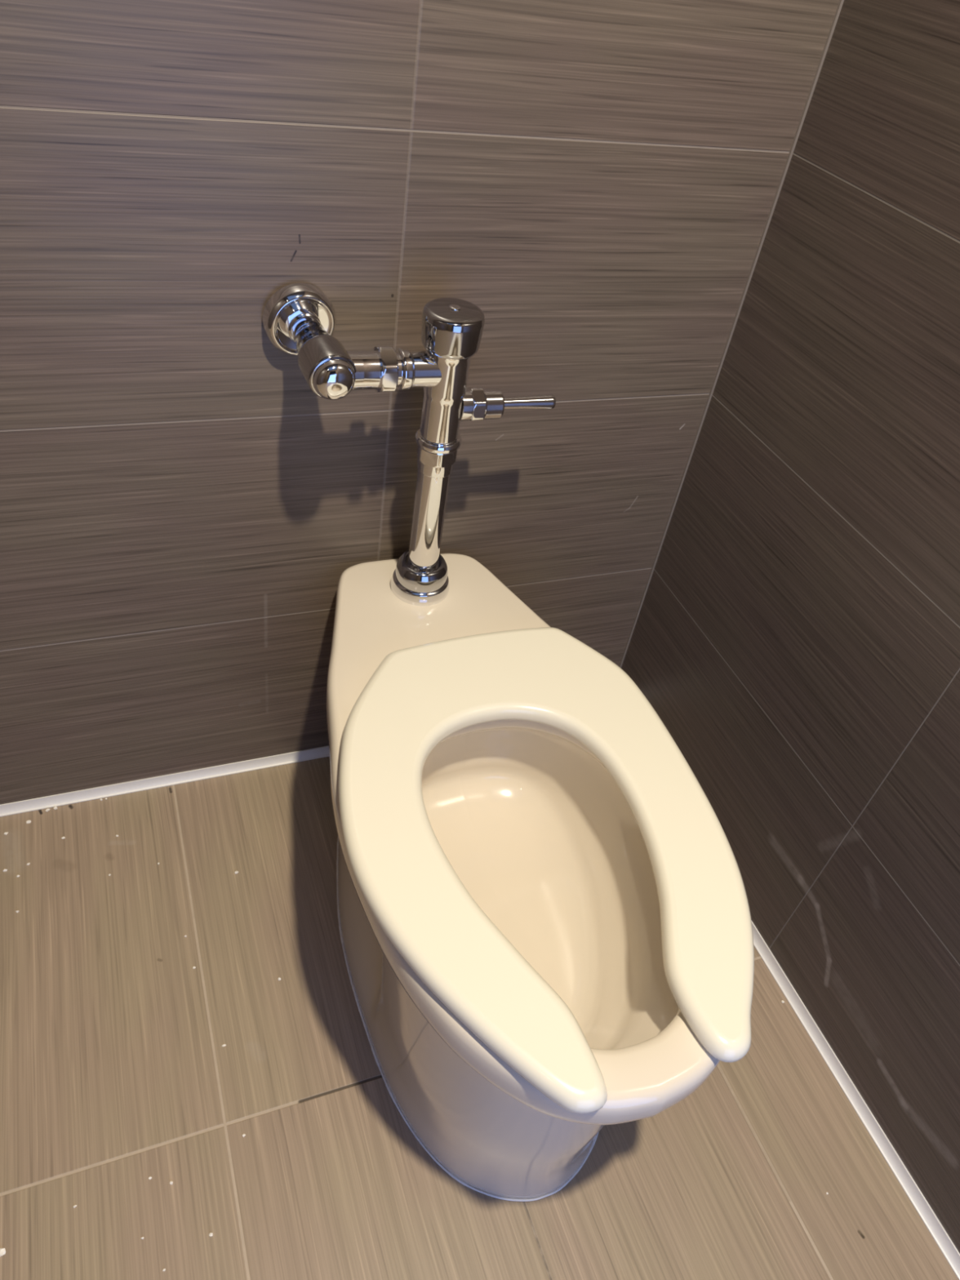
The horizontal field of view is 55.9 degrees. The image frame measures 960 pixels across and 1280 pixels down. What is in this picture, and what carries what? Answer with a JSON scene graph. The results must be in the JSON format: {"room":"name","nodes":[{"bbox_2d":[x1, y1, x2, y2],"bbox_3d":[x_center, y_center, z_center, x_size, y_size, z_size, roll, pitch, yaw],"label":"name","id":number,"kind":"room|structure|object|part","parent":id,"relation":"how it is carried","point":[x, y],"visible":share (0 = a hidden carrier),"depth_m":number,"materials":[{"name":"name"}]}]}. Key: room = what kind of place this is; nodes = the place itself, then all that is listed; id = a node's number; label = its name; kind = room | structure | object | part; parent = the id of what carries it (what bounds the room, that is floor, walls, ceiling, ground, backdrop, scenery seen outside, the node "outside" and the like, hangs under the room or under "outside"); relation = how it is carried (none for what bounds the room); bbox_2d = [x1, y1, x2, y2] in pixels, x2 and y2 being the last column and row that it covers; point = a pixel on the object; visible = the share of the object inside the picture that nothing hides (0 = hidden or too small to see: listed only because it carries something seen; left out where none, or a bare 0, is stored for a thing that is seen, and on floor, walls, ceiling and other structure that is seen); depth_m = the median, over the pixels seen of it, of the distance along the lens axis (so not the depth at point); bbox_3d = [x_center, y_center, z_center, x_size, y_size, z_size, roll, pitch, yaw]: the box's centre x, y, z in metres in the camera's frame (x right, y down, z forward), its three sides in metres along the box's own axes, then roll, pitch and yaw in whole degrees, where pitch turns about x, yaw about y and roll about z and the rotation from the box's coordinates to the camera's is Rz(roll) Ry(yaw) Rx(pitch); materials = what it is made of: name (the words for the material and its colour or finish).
{"room":"public restroom","nodes":[
{"label":"public restroom","id":0,"kind":"room"},
{"bbox_2d":[0,0,839,804],"bbox_3d":[-0.432,-0.684,0.597,1.950,2.400,0.100,-8,45,-20],"label":"wall","id":1,"kind":"structure","parent":0,"point":[183,516],"depth_m":1.00,"materials":[{"name":"tile"}]},
{"bbox_2d":[0,745,329,817],"bbox_3d":[-0.574,0.229,1.351,1.748,0.017,0.008,-8,45,-20],"label":"trim","id":2,"kind":"structure","parent":1,"relation":"attached to","point":[43,802],"depth_m":1.38,"materials":[{"name":"silver metal"}]},
{"bbox_2d":[618,0,844,668],"bbox_3d":[0.399,-0.777,0.854,0.003,2.379,0.003,-8,45,-20],"label":"trim","id":3,"kind":"structure","parent":1,"relation":"attached to","point":[841,2],"depth_m":1.15,"materials":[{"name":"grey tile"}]},
{"bbox_2d":[0,756,959,1279],"bbox_3d":[-0.188,1.024,0.620,1.950,0.080,2.500,-8,45,-20],"label":"floor","id":4,"kind":"structure","parent":0,"point":[117,1073],"depth_m":1.08,"materials":[{"name":"tile"}]},
{"bbox_2d":[0,1248,5,1256],"bbox_3d":[-0.494,0.631,0.932,0.009,0.003,0.009,34,47,24],"label":"paper scrap","id":5,"kind":"object","parent":4,"relation":"on","point":[2,1251],"visible":1,"depth_m":0.93,"materials":[{"name":"white paper"}]},
{"bbox_2d":[326,553,754,1201],"bbox_3d":[0.000,0.269,1.119,0.392,0.423,0.749,-8,45,-20],"label":"toilet","id":6,"kind":"object","parent":4,"relation":"on","point":[545,927],"visible":0.99,"depth_m":0.98,"materials":[{"name":"beige ceramic"}]},
{"bbox_2d":[262,283,555,605],"bbox_3d":[-0.082,-0.219,1.071,0.319,0.384,0.138,-8,45,-20],"label":"valve","id":7,"kind":"object","parent":6,"relation":"on","point":[299,319],"visible":1,"depth_m":0.96,"materials":[{"name":"silver metal"}]},
{"bbox_2d":[467,387,504,420],"bbox_3d":[0.004,-0.268,1.026,0.039,0.040,0.036,-8,45,-20],"label":"nut","id":8,"kind":"object","parent":7,"relation":"attached to","point":[483,403],"depth_m":1.01,"materials":[{"name":"silver metal"}]},
{"bbox_3d":[0.052,-0.274,1.045,0.073,0.017,0.017,-8,45,-20],"label":"lever","id":9,"kind":"part","parent":7,"relation":"part of","materials":[{"name":"silver metal"}]},
{"bbox_2d":[621,0,959,1253],"bbox_3d":[0.771,-0.148,0.248,0.100,2.400,1.900,-8,45,-20],"label":"wall","id":10,"kind":"structure","parent":0,"point":[795,637],"depth_m":1.06,"materials":[{"name":"tile"}]},
{"bbox_2d":[751,921,959,1279],"bbox_3d":[0.543,0.706,1.050,0.008,0.017,1.788,-8,45,-20],"label":"trim","id":11,"kind":"structure","parent":10,"relation":"attached to","point":[937,1231],"depth_m":1.16,"materials":[{"name":"silver metal"}]}
]}

